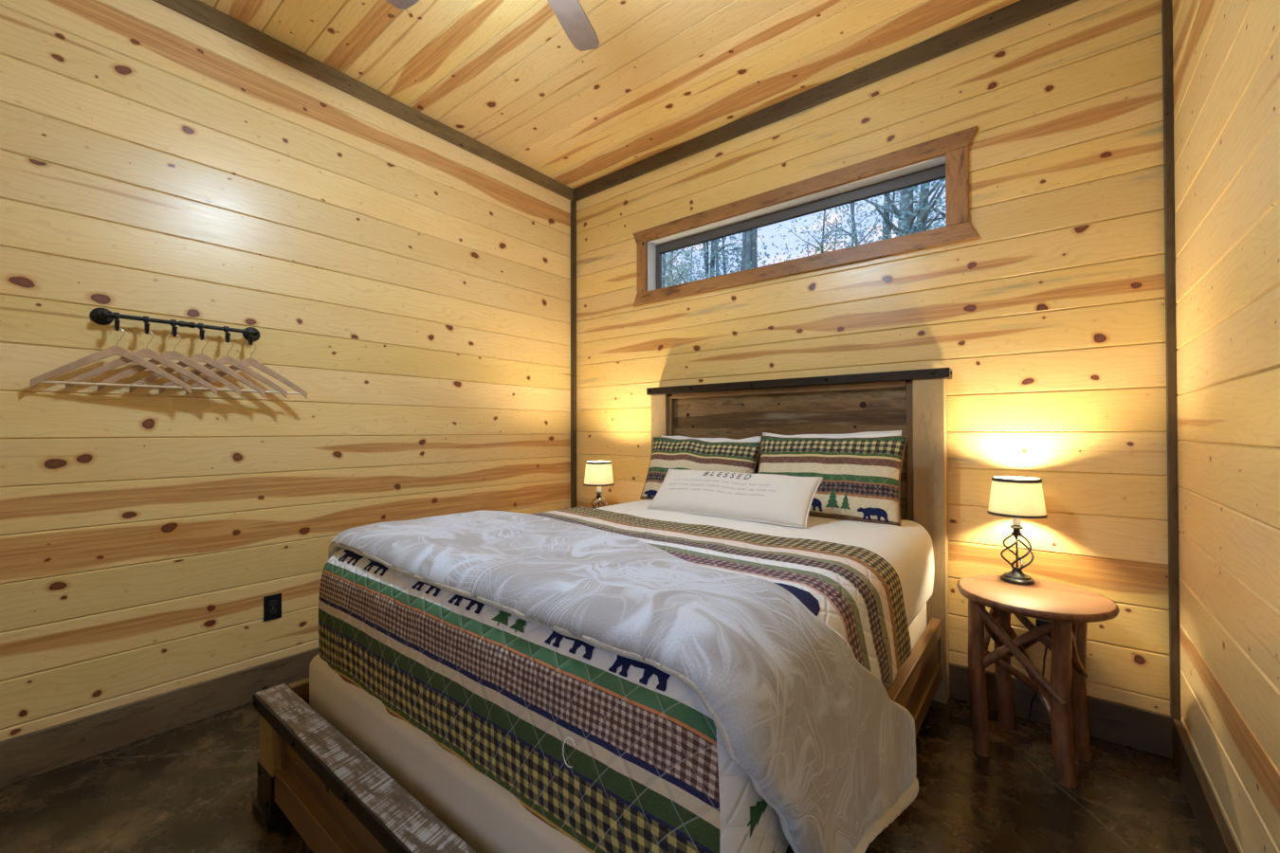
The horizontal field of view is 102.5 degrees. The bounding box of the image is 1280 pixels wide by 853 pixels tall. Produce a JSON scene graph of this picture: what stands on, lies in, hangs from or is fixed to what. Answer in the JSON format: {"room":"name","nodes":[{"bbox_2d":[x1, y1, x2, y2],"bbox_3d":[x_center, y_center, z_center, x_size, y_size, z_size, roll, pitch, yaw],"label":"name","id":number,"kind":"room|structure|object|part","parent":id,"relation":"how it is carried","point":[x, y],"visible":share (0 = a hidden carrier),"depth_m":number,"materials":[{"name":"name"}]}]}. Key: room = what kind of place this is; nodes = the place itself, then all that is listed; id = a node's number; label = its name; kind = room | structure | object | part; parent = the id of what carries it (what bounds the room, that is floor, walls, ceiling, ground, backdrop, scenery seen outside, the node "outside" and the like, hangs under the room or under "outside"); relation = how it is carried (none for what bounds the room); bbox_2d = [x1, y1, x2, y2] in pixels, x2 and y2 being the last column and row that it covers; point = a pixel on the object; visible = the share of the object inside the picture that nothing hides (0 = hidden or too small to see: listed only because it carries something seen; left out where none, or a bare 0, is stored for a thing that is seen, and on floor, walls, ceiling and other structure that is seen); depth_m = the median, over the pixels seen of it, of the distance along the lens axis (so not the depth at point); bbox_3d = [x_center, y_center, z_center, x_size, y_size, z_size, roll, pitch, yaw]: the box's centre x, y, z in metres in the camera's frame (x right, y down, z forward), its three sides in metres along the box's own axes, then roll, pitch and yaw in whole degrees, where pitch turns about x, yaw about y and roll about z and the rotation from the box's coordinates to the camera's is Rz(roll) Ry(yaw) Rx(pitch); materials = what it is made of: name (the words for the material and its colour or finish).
{"room":"cabin bedroom","nodes":[
{"label":"cabin bedroom","id":0,"kind":"room"},
{"bbox_2d":[0,0,570,741],"bbox_3d":[-1.723,-0.307,2.598,0.009,3.210,3.860,-1,-1,39],"label":"wall","id":1,"kind":"structure","parent":0,"point":[155,162],"depth_m":2.35,"materials":[{"name":"brown wood"}]},
{"bbox_2d":[0,647,319,787],"bbox_3d":[-1.708,1.218,2.575,0.022,0.160,3.820,-1,-1,39],"label":"baseboard","id":2,"kind":"structure","parent":1,"relation":"attached to","point":[36,753],"depth_m":2.11,"materials":[{"name":"brown wood"}]},
{"bbox_2d":[90,308,260,345],"bbox_3d":[-1.957,-0.425,2.215,0.109,0.097,0.560,-1,-1,39],"label":"hook rail","id":3,"kind":"object","parent":1,"relation":"attached to","point":[99,316],"visible":1,"depth_m":2.15,"materials":[{"name":"black metal"}]},
{"bbox_2d":[30,327,191,394],"bbox_3d":[-2.066,-0.265,2.030,0.444,0.255,0.011,0,-1,-42],"label":"clothes hanger","id":4,"kind":"object","parent":3,"relation":"hanging from","point":[114,350],"visible":1,"depth_m":2.01,"materials":[{"name":"wood"}]},
{"bbox_2d":[65,330,217,395],"bbox_3d":[-2.012,-0.264,2.097,0.444,0.255,0.011,0,-1,-42],"label":"clothes hanger","id":5,"kind":"object","parent":3,"relation":"hanging from","point":[143,353],"visible":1,"depth_m":2.09,"materials":[{"name":"brown wood"}]},
{"bbox_2d":[97,333,240,396],"bbox_3d":[-1.960,-0.264,2.162,0.444,0.255,0.011,0,-1,-42],"label":"clothes hanger","id":6,"kind":"object","parent":3,"relation":"hanging from","point":[173,355],"visible":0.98,"depth_m":2.17,"materials":[{"name":"brown wood"}]},
{"bbox_2d":[129,336,264,397],"bbox_3d":[-1.903,-0.263,2.232,0.444,0.255,0.011,0,-1,-42],"label":"clothes hanger","id":7,"kind":"object","parent":3,"relation":"hanging from","point":[199,357],"visible":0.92,"depth_m":2.25,"materials":[{"name":"brown wood"}]},
{"bbox_2d":[159,339,287,398],"bbox_3d":[-1.848,-0.263,2.302,0.444,0.255,0.011,0,-1,-42],"label":"clothes hanger","id":8,"kind":"object","parent":3,"relation":"hanging from","point":[227,359],"visible":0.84,"depth_m":2.32,"materials":[{"name":"brown wood"}]},
{"bbox_2d":[185,342,307,399],"bbox_3d":[-1.795,-0.262,2.368,0.444,0.255,0.011,0,-1,-42],"label":"clothes hanger","id":9,"kind":"object","parent":3,"relation":"hanging from","point":[249,361],"visible":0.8,"depth_m":2.39,"materials":[{"name":"brown wood"}]},
{"bbox_2d":[263,593,281,621],"bbox_3d":[-1.783,0.878,2.497,0.009,0.120,0.074,-1,-1,39],"label":"power outlet","id":10,"kind":"object","parent":1,"relation":"attached to","point":[272,604],"visible":1,"depth_m":2.49,"materials":[{"name":"black plastic"}]},
{"bbox_2d":[269,600,276,606],"bbox_3d":[-1.781,0.858,2.495,0.002,0.029,0.029,-1,-1,39],"label":"receptacle","id":11,"kind":"object","parent":10,"relation":"attached to","point":[272,603],"depth_m":2.49,"materials":[{"name":"black plastic"}]},
{"bbox_2d":[269,608,276,614],"bbox_3d":[-1.781,0.897,2.495,0.002,0.029,0.029,-1,-1,39],"label":"receptacle","id":12,"kind":"object","parent":10,"relation":"attached to","point":[271,611],"depth_m":2.49,"materials":[{"name":"black plastic"}]},
{"bbox_2d":[152,0,573,201],"bbox_3d":[-1.716,-1.848,2.603,0.022,0.088,3.820,-1,-1,39],"label":"trim","id":13,"kind":"structure","parent":1,"relation":"attached to","point":[197,10],"depth_m":2.75,"materials":[{"name":"brown wood"}]},
{"bbox_2d":[0,696,1207,852],"bbox_3d":[-0.412,1.346,1.537,3.541,0.120,4.020,-1,-1,39],"label":"floor","id":14,"kind":"structure","parent":0,"point":[191,788],"depth_m":1.77,"materials":[{"name":"concrete"}]},
{"bbox_2d":[252,367,951,852],"bbox_3d":[0.080,0.509,2.092,1.777,1.562,2.305,-1,-1,39],"label":"frame","id":15,"kind":"object","parent":14,"relation":"on","point":[311,777],"visible":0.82,"depth_m":2.39,"materials":[{"name":"beige wood"}]},
{"bbox_3d":[-1.207,1.107,1.712,0.130,0.340,0.068,-1,-1,39],"label":"footboard post","id":16,"kind":"part","parent":15,"relation":"part of","materials":[{"name":"beige wood"}]},
{"bbox_3d":[-0.551,1.042,2.604,0.040,0.277,2.120,-1,-1,39],"label":"rail","id":17,"kind":"part","parent":15,"relation":"part of","materials":[{"name":"brown wood"}]},
{"bbox_3d":[-0.601,1.149,1.228,1.420,0.100,0.060,-1,-1,39],"label":"footboard rail","id":18,"kind":"part","parent":15,"relation":"part of","materials":[{"name":"brown wood"}]},
{"bbox_3d":[-0.596,1.032,1.236,1.420,0.202,0.027,-1,-1,39],"label":"footboard panel","id":19,"kind":"part","parent":15,"relation":"part of","materials":[{"name":"wood"}]},
{"bbox_2d":[309,603,926,852],"bbox_3d":[0.097,0.954,2.095,1.570,0.332,2.073,-1,-1,39],"label":"box spring","id":20,"kind":"object","parent":15,"relation":"on","point":[482,813],"visible":0.05,"depth_m":1.27,"materials":[{"name":"beige fabric"}]},
{"bbox_2d":[595,499,933,626],"bbox_3d":[0.127,0.606,2.107,1.616,0.363,2.044,-1,-1,39],"label":"sheet","id":21,"kind":"object","parent":20,"relation":"on","point":[907,548],"visible":0.19,"depth_m":2.13,"materials":[{"name":"white fabric"}]},
{"bbox_2d":[318,506,911,852],"bbox_3d":[-0.089,0.620,1.838,1.661,0.435,1.426,-1,-1,39],"label":"quilt","id":22,"kind":"object","parent":21,"relation":"on","point":[613,753],"visible":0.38,"depth_m":1.13,"materials":[{"name":"fabric"}]},
{"bbox_2d":[328,510,918,852],"bbox_3d":[-0.160,0.714,1.709,1.782,0.736,1.066,-1,-1,39],"label":"throw blanket","id":23,"kind":"object","parent":22,"relation":"on","point":[817,736],"visible":0.94,"depth_m":1.08,"materials":[{"name":"white fabric"}]},
{"bbox_2d":[640,437,760,499],"bbox_3d":[0.332,0.265,2.966,0.742,0.405,0.188,-1,-1,36],"label":"pillow sham","id":24,"kind":"object","parent":21,"relation":"on","point":[667,453],"visible":0.53,"depth_m":2.95,"materials":[{"name":"fabric"}]},
{"bbox_2d":[661,436,760,442],"bbox_3d":[0.389,0.254,3.126,0.709,0.395,0.146,-1,-1,40],"label":"pillow","id":25,"kind":"object","parent":21,"relation":"on","point":[757,439],"visible":0.15,"depth_m":3.08,"materials":[{"name":"white fabric"}]},
{"bbox_2d":[646,469,822,528],"bbox_3d":[0.425,0.332,2.499,0.864,0.215,0.210,-1,-1,41],"label":"lumbar pillow","id":26,"kind":"object","parent":21,"relation":"on","point":[777,500],"visible":0.99,"depth_m":2.39,"materials":[{"name":"fabric"}]},
{"bbox_2d":[762,430,901,438],"bbox_3d":[0.958,0.232,2.668,0.736,0.424,0.149,-1,-1,40],"label":"pillow","id":27,"kind":"object","parent":21,"relation":"on","point":[869,434],"visible":0.13,"depth_m":2.62,"materials":[{"name":"white fabric"}]},
{"bbox_2d":[757,436,907,527],"bbox_3d":[0.894,0.243,2.513,0.726,0.398,0.207,-1,-1,38],"label":"pillow sham","id":28,"kind":"object","parent":21,"relation":"on","point":[861,482],"visible":0.79,"depth_m":2.39,"materials":[{"name":"fabric"}]},
{"bbox_3d":[0.147,0.543,3.457,0.125,1.517,0.077,-1,-1,39],"label":"headboard post","id":29,"kind":"part","parent":15,"relation":"part of","materials":[{"name":"beige wood"}]},
{"bbox_3d":[0.770,0.427,2.966,1.464,1.297,0.054,-1,-1,39],"label":"headboard frame","id":30,"kind":"part","parent":15,"relation":"part of","materials":[{"name":"brown wood"}]},
{"bbox_3d":[0.779,0.406,2.973,1.399,1.218,0.025,-1,-1,39],"label":"headboard panel","id":31,"kind":"part","parent":15,"relation":"part of","materials":[{"name":"brown wood"}]},
{"bbox_3d":[0.729,1.030,1.579,0.040,0.277,2.120,-1,-1,39],"label":"rail","id":32,"kind":"part","parent":15,"relation":"part of","materials":[{"name":"brown wood"}]},
{"bbox_3d":[1.391,0.531,2.461,0.135,1.517,0.077,-1,-1,39],"label":"headboard post","id":33,"kind":"part","parent":15,"relation":"part of","materials":[{"name":"beige wood"}]},
{"bbox_2d":[956,574,1119,788],"bbox_3d":[1.551,0.972,2.031,0.508,0.632,0.508,-1,-1,39],"label":"side table","id":34,"kind":"object","parent":14,"relation":"on","point":[1069,609],"visible":0.99,"depth_m":1.98,"materials":[{"name":"brown wood"}]},
{"bbox_3d":[1.345,0.986,2.040,0.060,0.603,0.082,0,-1,-10],"label":"leg","id":35,"kind":"part","parent":34,"relation":"part of","materials":[{"name":"brown wood"}]},
{"bbox_3d":[1.566,0.986,2.212,0.068,0.603,0.074,-1,-1,39],"label":"leg","id":36,"kind":"part","parent":34,"relation":"part of","materials":[{"name":"brown wood"}]},
{"bbox_2d":[987,475,1047,585],"bbox_3d":[1.599,0.438,2.182,0.205,0.438,0.205,0,-1,21],"label":"table lamp","id":37,"kind":"object","parent":34,"relation":"on","point":[1015,498],"visible":1,"depth_m":2.13,"materials":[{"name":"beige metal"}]},
{"bbox_2d":[1011,517,1021,526],"bbox_3d":[1.599,0.367,2.182,0.044,0.103,0.044,0,-1,21],"label":"socket","id":38,"kind":"object","parent":37,"relation":"attached to","point":[1015,521],"depth_m":2.17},
{"bbox_3d":[1.599,0.529,2.181,0.008,0.155,0.008,0,-1,21],"label":"stem","id":39,"kind":"part","parent":37,"relation":"part of","materials":[{"name":"black metal"}]},
{"bbox_3d":[1.599,0.297,2.183,0.202,0.154,0.202,0,-1,21],"label":"lamp shade","id":40,"kind":"part","parent":37,"relation":"part of","materials":[{"name":"white fabric"}]},
{"bbox_3d":[1.532,0.985,1.859,0.077,0.604,0.075,-1,-1,39],"label":"leg","id":41,"kind":"part","parent":34,"relation":"part of","materials":[{"name":"brown wood"}]},
{"bbox_3d":[1.710,0.985,2.003,0.071,0.603,0.072,-1,-1,39],"label":"leg","id":42,"kind":"part","parent":34,"relation":"part of","materials":[{"name":"brown wood"}]},
{"bbox_2d":[1027,618,1051,733],"bbox_3d":[1.724,1.055,2.192,0.114,0.446,0.113,-1,-1,39],"label":"power cord","id":43,"kind":"object","parent":14,"relation":"on","point":[1038,622],"visible":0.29,"depth_m":2.21,"materials":[{"name":"black plastic"}]},
{"bbox_3d":[-0.326,0.989,3.430,0.508,0.632,0.508,-1,-1,39],"label":"side table","id":44,"kind":"object","parent":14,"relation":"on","visible":0},
{"bbox_2d":[583,460,614,508],"bbox_3d":[-0.276,0.454,3.446,0.205,0.438,0.205,0,-1,-19],"label":"table lamp","id":45,"kind":"object","parent":44,"relation":"on","point":[598,474],"visible":0.67,"depth_m":3.38,"materials":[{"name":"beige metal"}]},
{"bbox_3d":[-0.277,0.313,3.447,0.202,0.154,0.202,0,-1,-19],"label":"lamp shade","id":46,"kind":"part","parent":45,"relation":"part of","materials":[{"name":"white fabric"}]},
{"bbox_2d":[199,0,1020,189],"bbox_3d":[-0.420,-1.908,1.566,3.381,0.009,3.860,-1,-1,39],"label":"ceiling","id":47,"kind":"structure","parent":0,"point":[505,75],"depth_m":2.63,"materials":[{"name":"brown wood"}]},
{"bbox_2d":[385,0,599,51],"bbox_3d":[-0.455,-1.685,1.571,1.265,0.437,1.295,-1,-1,39],"label":"ceiling fan","id":48,"kind":"object","parent":47,"relation":"hanging from","point":[571,15],"visible":1,"depth_m":2.04,"materials":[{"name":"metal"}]},
{"bbox_3d":[-0.767,-1.616,1.804,0.485,0.030,0.142,-1,-1,39],"label":"fan blade","id":49,"kind":"part","parent":48,"relation":"part of","materials":[{"name":"grey wood"}]},
{"bbox_3d":[-0.286,-1.616,1.973,0.130,0.030,0.486,0,-1,17],"label":"fan blade","id":50,"kind":"part","parent":48,"relation":"part of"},
{"bbox_2d":[576,0,1179,715],"bbox_3d":[0.779,-0.308,3.046,3.381,3.210,0.009,-1,-1,39],"label":"wall","id":51,"kind":"structure","parent":0,"point":[1049,324],"depth_m":2.35,"materials":[{"name":"brown wood"}]},
{"bbox_2d":[570,200,576,508],"bbox_3d":[-0.524,-0.319,4.063,0.034,2.935,0.034,-1,-1,39],"label":"trim","id":52,"kind":"structure","parent":51,"relation":"attached to","point":[573,203],"depth_m":4.05,"materials":[{"name":"brown wood"}]},
{"bbox_2d":[632,126,979,306],"bbox_3d":[0.806,-1.132,3.095,2.080,0.522,0.152,-1,-1,39],"label":"window","id":53,"kind":"structure","parent":51,"relation":"in","point":[953,166],"depth_m":2.87,"materials":[{"name":"brown wood"}]},
{"bbox_3d":[0.015,-1.125,3.645,0.084,0.354,0.022,-1,-1,39],"label":"casing","id":54,"kind":"part","parent":53,"relation":"part of","materials":[{"name":"brown wood"}]},
{"bbox_3d":[0.834,-1.132,3.139,1.828,0.354,0.044,-1,-1,39],"label":"sash","id":55,"kind":"part","parent":53,"relation":"part of","materials":[{"name":"brown metal"}]},
{"bbox_3d":[0.765,-1.351,3.046,2.080,0.084,0.022,-1,-1,39],"label":"head casing","id":56,"kind":"part","parent":53,"relation":"part of","materials":[{"name":"brown wood"}]},
{"bbox_3d":[0.766,-0.913,3.042,2.080,0.084,0.022,-1,-1,39],"label":"sill casing","id":57,"kind":"part","parent":53,"relation":"part of","materials":[{"name":"brown wood"}]},
{"bbox_3d":[1.511,-1.140,2.448,0.093,0.354,0.022,-1,-1,39],"label":"casing","id":58,"kind":"part","parent":53,"relation":"part of","materials":[{"name":"brown wood"}]},
{"bbox_2d":[573,0,1078,201],"bbox_3d":[0.767,-1.846,3.048,3.297,0.095,0.022,-1,-1,39],"label":"trim","id":59,"kind":"structure","parent":51,"relation":"attached to","point":[1018,12],"depth_m":2.76,"materials":[{"name":"brown wood"}]},
{"bbox_2d":[949,662,1172,759],"bbox_3d":[0.774,1.216,3.021,3.297,0.160,0.022,-1,-1,39],"label":"baseboard","id":60,"kind":"structure","parent":51,"relation":"attached to","point":[1148,731],"depth_m":2.10,"materials":[{"name":"brown wood"}]},
{"bbox_2d":[1161,0,1180,720],"bbox_3d":[2.062,-0.343,1.996,0.026,2.935,0.030,-1,-1,39],"label":"trim","id":61,"kind":"structure","parent":51,"relation":"attached to","point":[1166,5],"depth_m":1.99,"materials":[{"name":"brown wood"}]},
{"bbox_2d":[1171,0,1279,852],"bbox_3d":[0.891,-0.331,0.506,0.009,3.210,3.860,-1,-1,39],"label":"wall","id":62,"kind":"structure","parent":0,"point":[1226,53],"depth_m":1.39,"materials":[{"name":"brown wood"}]},
{"bbox_2d":[1171,718,1239,852],"bbox_3d":[0.883,1.194,0.501,0.022,0.160,3.820,-1,-1,39],"label":"baseboard","id":63,"kind":"structure","parent":62,"relation":"attached to","point":[1216,834],"depth_m":1.63,"materials":[{"name":"brown wood"}]},
{"label":"outside","id":64,"kind":"structure","parent":0,"visible":0},
{"bbox_3d":[6.253,1.776,7.791,80.000,0.300,100.000,-1,-1,39],"label":"ground","id":65,"kind":"structure","parent":64,"visible":0},
{"bbox_2d":[661,245,702,286],"bbox_3d":[0.258,-1.691,10.983,3.701,6.749,3.050,0,-1,22],"label":"tree","id":66,"kind":"object","parent":65,"relation":"on","point":[698,246],"visible":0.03,"depth_m":11.02,"materials":[{"name":"grey plant"}]},
{"bbox_2d":[661,242,728,288],"bbox_3d":[0.204,-1.991,10.013,3.068,7.326,2.949,0,-1,4],"label":"tree","id":67,"kind":"object","parent":65,"relation":"on","point":[664,257],"visible":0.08,"depth_m":9.66,"materials":[{"name":"grey plant"}]},
{"bbox_2d":[666,243,731,285],"bbox_3d":[0.829,-2.064,15.219,3.503,7.579,3.655,-1,-1,39],"label":"tree","id":68,"kind":"object","parent":65,"relation":"on","point":[699,244],"visible":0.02,"depth_m":15.36,"materials":[{"name":"grey plant"}]},
{"bbox_2d":[661,228,787,288],"bbox_3d":[1.551,-2.385,10.547,3.131,8.131,3.262,-1,-1,39],"label":"tree","id":69,"kind":"object","parent":65,"relation":"on","point":[714,246],"visible":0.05,"depth_m":10.47,"materials":[{"name":"grey plant"}]},
{"bbox_2d":[701,228,789,275],"bbox_3d":[2.269,-2.656,9.860,2.821,8.652,2.653,0,-1,-14],"label":"tree","id":70,"kind":"object","parent":65,"relation":"on","point":[749,254],"visible":0.1,"depth_m":9.76,"materials":[{"name":"grey plant"}]},
{"bbox_2d":[772,205,879,259],"bbox_3d":[3.876,-2.020,10.560,2.412,7.373,2.910,-1,-1,39],"label":"tree","id":71,"kind":"object","parent":65,"relation":"on","point":[821,247],"visible":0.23,"depth_m":10.65,"materials":[{"name":"grey plant"}]},
{"bbox_2d":[777,190,899,254],"bbox_3d":[4.294,-2.386,10.034,2.895,8.094,2.669,-1,-1,39],"label":"tree","id":72,"kind":"object","parent":65,"relation":"on","point":[854,239],"visible":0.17,"depth_m":9.83,"materials":[{"name":"grey plant"}]},
{"bbox_2d":[842,178,946,242],"bbox_3d":[4.227,-2.654,8.412,3.086,8.625,2.767,-1,-1,39],"label":"tree","id":73,"kind":"object","parent":65,"relation":"on","point":[922,215],"visible":0.24,"depth_m":8.24,"materials":[{"name":"grey plant"}]},
{"bbox_2d":[856,179,946,229],"bbox_3d":[5.167,-2.956,8.368,3.224,9.209,2.758,0,-1,19],"label":"tree","id":74,"kind":"object","parent":65,"relation":"on","point":[901,191],"visible":0.02,"depth_m":8.53,"materials":[{"name":"grey plant"}]},
{"bbox_2d":[886,182,945,237],"bbox_3d":[4.858,-2.821,7.625,3.074,8.929,2.860,0,-1,-26],"label":"tree","id":75,"kind":"object","parent":65,"relation":"on","point":[926,187],"visible":0.02,"depth_m":7.68,"materials":[{"name":"grey plant"}]}
]}

